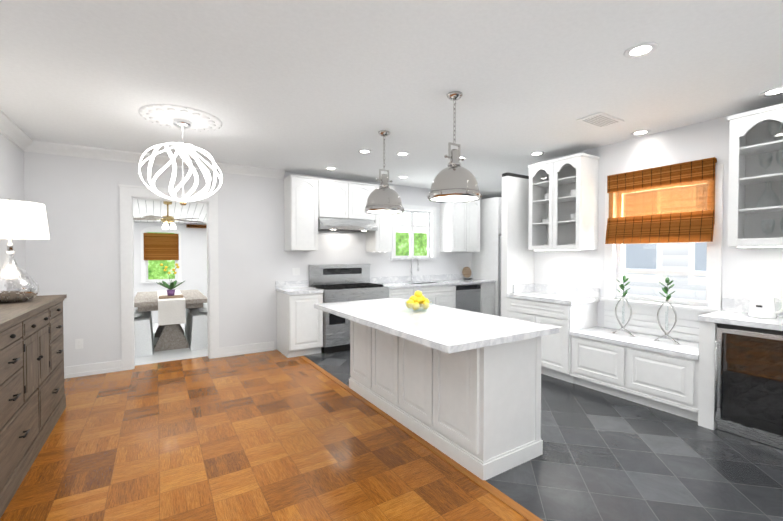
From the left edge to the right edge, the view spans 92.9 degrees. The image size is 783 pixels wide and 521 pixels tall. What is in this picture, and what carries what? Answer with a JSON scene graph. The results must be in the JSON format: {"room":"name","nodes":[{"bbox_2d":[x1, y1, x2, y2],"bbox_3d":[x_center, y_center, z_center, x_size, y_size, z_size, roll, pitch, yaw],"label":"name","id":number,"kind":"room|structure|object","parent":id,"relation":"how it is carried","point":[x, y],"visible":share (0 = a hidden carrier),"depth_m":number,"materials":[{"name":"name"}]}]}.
{"room":"kitchen","nodes":[
{"label":"kitchen","id":0,"kind":"room"},
{"bbox_2d":[0,133,27,273],"bbox_3d":[-2.077,0.079,0.873,0.150,2.670,7.500,-1,1,-32],"label":"wall","id":1,"kind":"structure","parent":0,"point":[13,172],"depth_m":3.79,"materials":[{"name":"paint"}]},
{"bbox_2d":[0,110,35,152],"bbox_3d":[-2.019,-1.200,0.987,0.095,0.115,7.370,-1,1,-32],"label":"crown molding","id":2,"kind":"structure","parent":1,"relation":"attached to","point":[14,133],"depth_m":3.67,"materials":[{"name":"white wood"}]},
{"bbox_2d":[133,222,206,322],"bbox_3d":[-4.777,-0.107,7.888,5.100,2.800,0.150,-1,1,-32],"label":"wall","id":3,"kind":"structure","parent":0,"point":[194,256],"depth_m":8.02,"materials":[{"name":"paint"}]},
{"bbox_2d":[140,226,182,283],"bbox_3d":[-4.818,-0.131,7.803,0.760,1.190,0.150,-1,1,-32],"label":"window","id":4,"kind":"structure","parent":3,"relation":"in","point":[144,272],"depth_m":7.73,"materials":[{"name":"white wood"}]},
{"bbox_2d":[143,224,206,259],"bbox_3d":[-4.489,-0.390,7.905,1.290,0.765,0.070,-1,1,-32],"label":"blinds","id":5,"kind":"object","parent":4,"relation":"attached to","point":[161,246],"visible":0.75,"depth_m":7.76,"materials":[{"name":"brown wood"}]},
{"bbox_2d":[133,199,206,223],"bbox_3d":[-3.874,-1.082,6.442,5.100,0.680,3.530,-1,1,-32],"label":"ceiling","id":6,"kind":"structure","parent":0,"point":[142,208],"depth_m":7.02,"materials":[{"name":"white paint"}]},
{"bbox_2d":[133,201,202,228],"bbox_3d":[-3.852,-0.776,6.393,1.139,0.479,1.113,-1,1,-32],"label":"fan","id":7,"kind":"object","parent":6,"relation":"hanging from","point":[165,220],"visible":0.96,"depth_m":6.30,"materials":[{"name":"white"}]},
{"bbox_2d":[135,323,207,365],"bbox_3d":[-3.874,1.367,6.484,5.100,0.100,3.530,-1,1,-32],"label":"floor","id":8,"kind":"structure","parent":0,"point":[170,355],"depth_m":5.30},
{"bbox_2d":[134,289,206,351],"bbox_3d":[-3.607,0.944,6.072,0.940,0.760,1.700,-1,1,-32],"label":"dining table","id":9,"kind":"object","parent":8,"relation":"on","point":[171,336],"visible":0.79,"depth_m":5.58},
{"bbox_2d":[158,290,185,325],"bbox_3d":[-3.606,0.731,6.067,0.340,0.346,1.713,-1,1,-32],"label":"table runner","id":10,"kind":"object","parent":9,"relation":"on","point":[171,311],"visible":0.89,"depth_m":5.35,"materials":[{"name":"fabric"}]},
{"bbox_2d":[156,263,185,298],"bbox_3d":[-3.356,0.304,5.656,0.415,0.521,0.411,-1,1,-32],"label":"orchid","id":11,"kind":"object","parent":10,"relation":"on","point":[171,290],"visible":1,"depth_m":5.63,"materials":[{"name":"green plant"}]},
{"bbox_2d":[24,151,494,366],"bbox_3d":[-0.732,-0.014,6.269,8.190,2.670,0.150,-1,1,-32],"label":"wall","id":12,"kind":"structure","parent":0,"point":[75,257],"depth_m":4.81,"materials":[{"name":"paint"}]},
{"bbox_2d":[75,339,82,348],"bbox_3d":[-3.648,0.974,4.350,0.070,0.115,0.008,-1,1,-32],"label":"electrical outlet plate","id":13,"kind":"object","parent":12,"relation":"attached to","point":[78,342],"depth_m":4.35,"materials":[{"name":"white plastic"}]},
{"bbox_2d":[64,360,121,378],"bbox_3d":[-3.652,1.289,4.346,0.814,0.130,0.022,-1,1,-32],"label":"baseboard","id":14,"kind":"structure","parent":12,"relation":"attached to","point":[90,369],"depth_m":4.41,"materials":[{"name":"white wood"}]},
{"bbox_2d":[35,140,284,178],"bbox_3d":[-2.750,-1.267,4.827,2.720,0.115,0.095,-1,1,-32],"label":"crown molding","id":15,"kind":"structure","parent":12,"relation":"attached to","point":[45,147],"depth_m":4.56,"materials":[{"name":"white wood"}]},
{"bbox_2d":[118,184,218,370],"bbox_3d":[-2.888,0.207,4.905,1.110,2.275,0.200,-1,1,-32],"label":"door frame","id":16,"kind":"structure","parent":12,"relation":"attached to","point":[129,194],"depth_m":4.65,"materials":[{"name":"white wood"}]},
{"bbox_2d":[218,341,273,357],"bbox_3d":[-2.074,1.272,5.342,0.774,0.130,0.022,-1,1,-32],"label":"baseboard","id":17,"kind":"structure","parent":12,"relation":"attached to","point":[265,346],"depth_m":5.33,"materials":[{"name":"white wood"}]},
{"bbox_2d":[292,268,299,274],"bbox_3d":[-1.462,0.170,5.717,0.120,0.115,0.008,-1,1,-32],"label":"electrical outlet plate","id":18,"kind":"object","parent":12,"relation":"attached to","point":[295,271],"depth_m":5.71,"materials":[{"name":"white plastic"}]},
{"bbox_2d":[284,175,480,251],"bbox_3d":[0.067,-0.696,6.464,3.766,1.098,0.346,-1,1,-32],"label":"upper cabinet","id":19,"kind":"object","parent":12,"relation":"attached to","point":[309,202],"visible":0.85,"depth_m":5.80,"materials":[{"name":"white wood"}]},
{"bbox_2d":[318,218,377,231],"bbox_3d":[-0.740,-0.554,5.868,0.922,0.180,0.496,-1,1,-32],"label":"range hood","id":20,"kind":"object","parent":19,"relation":"attached to","point":[341,225],"visible":0.92,"depth_m":5.69,"materials":[{"name":"silver metal"}]},
{"bbox_2d":[390,204,437,259],"bbox_3d":[0.409,-0.520,6.916,1.060,1.000,0.160,-1,1,-32],"label":"window","id":21,"kind":"structure","parent":12,"relation":"in","point":[420,209],"depth_m":6.96,"materials":[{"name":"white wood"}]},
{"bbox_2d":[370,273,472,283],"bbox_3d":[0.643,0.332,7.039,2.435,0.110,0.018,-1,1,-32],"label":"backsplash","id":22,"kind":"structure","parent":12,"relation":"attached to","point":[445,277],"depth_m":7.04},
{"bbox_2d":[0,349,527,520],"bbox_3d":[-0.901,1.450,1.740,3.040,0.100,7.670,-1,1,-32],"label":"floor","id":23,"kind":"structure","parent":0,"point":[275,435],"depth_m":2.63,"materials":[{"name":"brown wood"}]},
{"bbox_2d":[0,294,66,517],"bbox_3d":[-2.735,0.859,2.564,0.519,1.052,1.880,-1,1,-32],"label":"dresser","id":24,"kind":"object","parent":23,"relation":"on","point":[32,402],"visible":1,"depth_m":2.48,"materials":[{"name":"brown wood"}]},
{"bbox_2d":[0,199,49,302],"bbox_3d":[-2.997,-0.080,2.926,0.464,0.812,0.464,-1,1,-32],"label":"lamp","id":25,"kind":"object","parent":24,"relation":"on","point":[23,220],"visible":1,"depth_m":2.86,"materials":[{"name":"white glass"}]},
{"bbox_2d":[299,356,542,520],"bbox_3d":[0.410,1.432,2.567,0.060,0.106,7.670,-1,1,-32],"label":"trim","id":26,"kind":"structure","parent":23,"relation":"on","point":[525,513],"depth_m":2.59,"materials":[{"name":"brown wood"}]},
{"bbox_2d":[0,0,782,196],"bbox_3d":[1.276,-1.344,3.067,8.190,0.100,7.670,-1,1,-32],"label":"ceiling","id":27,"kind":"structure","parent":0,"point":[313,87],"depth_m":2.57,"materials":[{"name":"paint"}]},
{"bbox_2d":[138,104,222,204],"bbox_3d":[-1.916,-0.905,3.415,0.675,0.790,0.675,-1,1,-32],"label":"chandelier","id":28,"kind":"object","parent":27,"relation":"hanging from","point":[182,118],"visible":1,"depth_m":3.34,"materials":[{"name":"white metal"}]},
{"bbox_2d":[325,167,336,169],"bbox_3d":[-0.873,-1.331,5.394,0.175,0.006,0.175,0,1,19],"label":"recessed light","id":29,"kind":"object","parent":27,"relation":"in","point":[328,168],"depth_m":5.39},
{"bbox_2d":[358,149,371,153],"bbox_3d":[-0.321,-1.316,4.501,0.175,0.006,0.175,0,1,19],"label":"recessed light","id":30,"kind":"object","parent":27,"relation":"in","point":[364,151],"depth_m":4.50,"materials":[{"name":"white plastic"}]},
{"bbox_2d":[364,130,404,213],"bbox_3d":[-0.075,-0.899,3.800,0.405,0.814,0.413,-1,1,-32],"label":"pendant light","id":31,"kind":"object","parent":27,"relation":"hanging from","point":[383,198],"visible":1,"depth_m":3.70,"materials":[{"name":"silver metal"}]},
{"bbox_2d":[396,152,409,155],"bbox_3d":[0.140,-1.318,4.615,0.175,0.006,0.175,-1,1,-38],"label":"recessed light","id":32,"kind":"object","parent":27,"relation":"in","point":[400,153],"depth_m":4.60,"materials":[{"name":"white plastic"}]},
{"bbox_2d":[427,91,481,202],"bbox_3d":[0.491,-0.883,2.904,0.405,0.814,0.413,-1,1,-32],"label":"pendant light","id":33,"kind":"object","parent":27,"relation":"hanging from","point":[454,181],"visible":1,"depth_m":2.81,"materials":[{"name":"silver metal"}]},
{"bbox_2d":[529,152,544,155],"bbox_3d":[1.795,-1.317,4.596,0.175,0.006,0.175,-1,1,-38],"label":"recessed light","id":34,"kind":"object","parent":27,"relation":"in","point":[533,153],"depth_m":4.59,"materials":[{"name":"white plastic"}]},
{"bbox_2d":[577,112,623,127],"bbox_3d":[1.933,-1.292,3.441,0.400,0.016,0.220,-1,1,-32],"label":"ceiling vent","id":35,"kind":"object","parent":27,"relation":"in","point":[600,120],"visible":0.96,"depth_m":3.42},
{"bbox_2d":[624,42,657,58],"bbox_3d":[1.516,-1.277,2.267,0.175,0.006,0.175,0,1,19],"label":"recessed light","id":36,"kind":"object","parent":27,"relation":"in","point":[640,50],"depth_m":2.26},
{"bbox_2d":[631,130,650,135],"bbox_3d":[2.544,-1.304,3.804,0.175,0.006,0.175,-1,1,-38],"label":"recessed light","id":37,"kind":"object","parent":27,"relation":"in","point":[641,132],"depth_m":3.80,"materials":[{"name":"white plastic"}]},
{"bbox_2d":[759,87,782,96],"bbox_3d":[2.928,-1.287,2.840,0.175,0.006,0.175,-1,1,-38],"label":"recessed light","id":38,"kind":"object","parent":27,"relation":"in","point":[774,91],"depth_m":2.86,"materials":[{"name":"white plastic"}]},
{"bbox_2d":[501,172,533,317],"bbox_3d":[1.687,0.106,4.966,0.535,2.475,0.100,-1,1,-32],"label":"wall","id":39,"kind":"structure","parent":0,"point":[517,261],"depth_m":4.85,"materials":[{"name":"white paint"}]},
{"bbox_2d":[304,350,782,520],"bbox_3d":[2.587,1.411,3.942,5.090,0.100,7.670,-1,1,-32],"label":"floor","id":40,"kind":"structure","parent":0,"point":[605,457],"depth_m":2.49,"materials":[{"name":"tile"}]},
{"bbox_2d":[275,280,323,357],"bbox_3d":[-1.345,0.826,5.427,0.507,1.020,0.636,-1,1,-32],"label":"base cabinet","id":41,"kind":"object","parent":40,"relation":"on","point":[299,324],"visible":1,"depth_m":5.20,"materials":[{"name":"white wood"}]},
{"bbox_2d":[309,264,388,352],"bbox_3d":[-0.649,0.698,5.804,1.064,1.262,0.737,-1,1,-32],"label":"stove","id":42,"kind":"object","parent":40,"relation":"on","point":[341,282],"visible":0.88,"depth_m":5.64,"materials":[{"name":"silver metal"}]},
{"bbox_2d":[388,285,417,299],"bbox_3d":[0.012,0.882,6.291,0.559,0.878,0.626,-1,1,-32],"label":"base cabinet","id":43,"kind":"object","parent":40,"relation":"on","point":[393,293],"depth_m":6.03,"materials":[{"name":"white wood"}]},
{"bbox_2d":[418,281,457,307],"bbox_3d":[0.561,0.875,6.638,1.008,0.878,0.626,-1,1,-32],"label":"base cabinet","id":44,"kind":"object","parent":40,"relation":"on","point":[440,290],"depth_m":6.45,"materials":[{"name":"white wood"}]},
{"bbox_2d":[382,277,481,288],"bbox_3d":[0.808,0.412,6.780,2.435,0.040,0.636,-1,1,-32],"label":"countertop","id":45,"kind":"structure","parent":44,"relation":"on","point":[391,284],"depth_m":6.66,"materials":[{"name":"white stone"}]},
{"bbox_2d":[410,256,418,281],"bbox_3d":[0.443,0.156,6.730,0.120,0.471,0.247,-1,1,-32],"label":"faucet","id":46,"kind":"object","parent":45,"relation":"on","point":[411,266],"visible":0.98,"depth_m":6.74,"materials":[{"name":"silver metal"}]},
{"bbox_2d":[462,267,471,279],"bbox_3d":[1.520,0.252,7.475,0.220,0.253,0.076,-1,1,-32],"label":"figurine","id":47,"kind":"object","parent":45,"relation":"on","point":[466,271],"visible":0.98,"depth_m":7.46,"materials":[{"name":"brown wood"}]},
{"bbox_2d":[346,318,542,479],"bbox_3d":[0.311,0.933,3.308,0.607,0.878,1.930,-1,1,-32],"label":"kitchen island","id":48,"kind":"object","parent":40,"relation":"on","point":[461,387],"depth_m":2.59,"materials":[{"name":"white wood"}]},
{"bbox_2d":[314,298,558,353],"bbox_3d":[0.186,0.474,3.205,1.010,0.040,2.084,-1,1,-32],"label":"island countertop","id":49,"kind":"structure","parent":48,"relation":"on","point":[449,330],"depth_m":2.69,"materials":[{"name":"white stone"}]},
{"bbox_2d":[403,291,432,310],"bbox_3d":[0.241,0.360,3.359,0.284,0.179,0.284,-1,1,-32],"label":"fruit bowl","id":50,"kind":"object","parent":49,"relation":"on","point":[417,301],"visible":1,"depth_m":3.32,"materials":[{"name":"yellow food"}]},
{"bbox_2d":[458,281,495,314],"bbox_3d":[1.667,0.863,7.336,0.370,0.878,0.626,-1,1,-32],"label":"base cabinet","id":51,"kind":"object","parent":40,"relation":"on","point":[487,294],"depth_m":7.06,"materials":[{"name":"white wood"}]},
{"bbox_2d":[456,284,480,312],"bbox_3d":[1.262,0.880,7.051,0.612,0.855,0.665,-1,1,-32],"label":"dishwasher","id":52,"kind":"object","parent":51,"relation":"in","point":[467,297],"visible":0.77,"depth_m":6.81,"materials":[{"name":"silver metal"}]},
{"bbox_2d":[472,197,501,315],"bbox_3d":[2.247,0.037,7.656,0.933,2.520,0.681,-1,1,-32],"label":"surround panel","id":53,"kind":"object","parent":40,"relation":"on","point":[485,262],"visible":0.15,"depth_m":7.29,"materials":[{"name":"white wood"}]},
{"bbox_2d":[499,236,500,316],"bbox_3d":[2.297,0.408,7.610,0.905,1.780,0.791,-1,1,-32],"label":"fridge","id":54,"kind":"object","parent":40,"relation":"on","point":[500,276],"visible":0.06,"depth_m":7.12,"materials":[{"name":"silver metal"}]},
{"bbox_2d":[506,283,599,383],"bbox_3d":[1.939,0.836,4.547,0.561,1.030,0.890,-1,1,-32],"label":"base cabinet","id":55,"kind":"object","parent":40,"relation":"on","point":[565,309],"visible":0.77,"depth_m":4.28,"materials":[{"name":"white wood"}]},
{"bbox_2d":[569,326,698,421],"bbox_3d":[2.469,1.071,3.721,0.551,0.588,1.131,-1,1,-32],"label":"window bench","id":56,"kind":"object","parent":40,"relation":"on","point":[662,374],"visible":0.94,"depth_m":3.52,"materials":[{"name":"white wood"}]},
{"bbox_2d":[612,275,634,336],"bbox_3d":[2.407,0.465,3.866,0.137,0.618,0.220,-1,1,-32],"label":"vase","id":57,"kind":"object","parent":56,"relation":"on","point":[622,287],"visible":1,"depth_m":3.86,"materials":[{"name":"silver metal"}]},
{"bbox_2d":[653,277,680,344],"bbox_3d":[2.615,0.470,3.536,0.137,0.618,0.220,-1,1,-32],"label":"vase","id":58,"kind":"object","parent":56,"relation":"on","point":[665,289],"visible":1,"depth_m":3.53,"materials":[{"name":"silver metal"}]},
{"bbox_2d":[698,298,782,429],"bbox_3d":[3.408,0.876,2.221,0.561,1.030,2.398,-1,1,-32],"label":"countertop","id":59,"kind":"structure","parent":40,"relation":"on","point":[734,312],"depth_m":3.05,"materials":[{"name":"white stone"}]},
{"bbox_2d":[714,323,782,448],"bbox_3d":[2.963,0.944,2.881,0.559,0.872,0.587,-1,1,-32],"label":"wine fridge","id":60,"kind":"object","parent":59,"relation":"in","point":[748,402],"visible":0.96,"depth_m":2.85,"materials":[{"name":"black glass"}]},
{"bbox_2d":[748,292,782,318],"bbox_3d":[2.999,0.356,2.981,0.166,0.200,0.212,-1,1,-32],"label":"mug","id":61,"kind":"object","parent":59,"relation":"on","point":[762,305],"visible":1,"depth_m":2.94,"materials":[{"name":"white ceramic"}]},
{"bbox_2d":[528,102,782,342],"bbox_3d":[3.303,0.042,3.047,0.150,2.670,5.070,-1,1,-32],"label":"wall","id":62,"kind":"structure","parent":0,"point":[742,268],"depth_m":3.74,"materials":[{"name":"paint"}]},
{"bbox_2d":[528,153,599,250],"bbox_3d":[2.065,-0.660,4.514,0.356,1.078,0.705,-1,1,-32],"label":"upper cabinet","id":63,"kind":"object","parent":62,"relation":"attached to","point":[563,203],"visible":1,"depth_m":4.42,"materials":[{"name":"white wood"}]},
{"bbox_2d":[604,308,698,341],"bbox_3d":[2.719,0.637,3.829,0.012,0.253,1.040,-1,1,-32],"label":"trim","id":64,"kind":"structure","parent":62,"relation":"attached to","point":[645,323],"depth_m":3.84,"materials":[{"name":"white wood"}]},
{"bbox_2d":[600,164,723,318],"bbox_3d":[2.741,-0.162,3.830,0.180,1.430,1.080,-1,1,-32],"label":"window","id":65,"kind":"structure","parent":62,"relation":"in","point":[712,273],"depth_m":3.69,"materials":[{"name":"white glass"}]},
{"bbox_2d":[605,157,716,243],"bbox_3d":[2.674,-0.559,3.774,0.076,0.764,0.950,-1,1,-32],"label":"window blind","id":66,"kind":"object","parent":65,"relation":"attached to","point":[673,203],"visible":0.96,"depth_m":3.71,"materials":[{"name":"brown wood"}]},
{"bbox_2d":[728,103,782,247],"bbox_3d":[3.378,-0.634,2.434,0.356,1.078,1.735,-1,1,-32],"label":"upper cabinet","id":67,"kind":"object","parent":62,"relation":"attached to","point":[755,208],"visible":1,"depth_m":3.04,"materials":[{"name":"white wood"}]},
{"label":"outside","id":68,"kind":"structure","parent":0,"visible":0},
{"bbox_2d":[148,232,174,278],"bbox_3d":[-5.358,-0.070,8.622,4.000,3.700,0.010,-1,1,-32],"label":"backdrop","id":69,"kind":"structure","parent":68,"point":[155,270],"depth_m":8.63,"materials":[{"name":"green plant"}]},
{"bbox_2d":[396,212,426,255],"bbox_3d":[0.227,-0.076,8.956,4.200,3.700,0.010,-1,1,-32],"label":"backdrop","id":70,"kind":"structure","parent":68,"point":[420,238],"depth_m":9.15,"materials":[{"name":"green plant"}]},
{"bbox_2d":[622,242,706,300],"bbox_3d":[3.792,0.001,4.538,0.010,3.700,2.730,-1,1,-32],"label":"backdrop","id":71,"kind":"structure","parent":68,"point":[700,249],"depth_m":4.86,"materials":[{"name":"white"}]}
]}

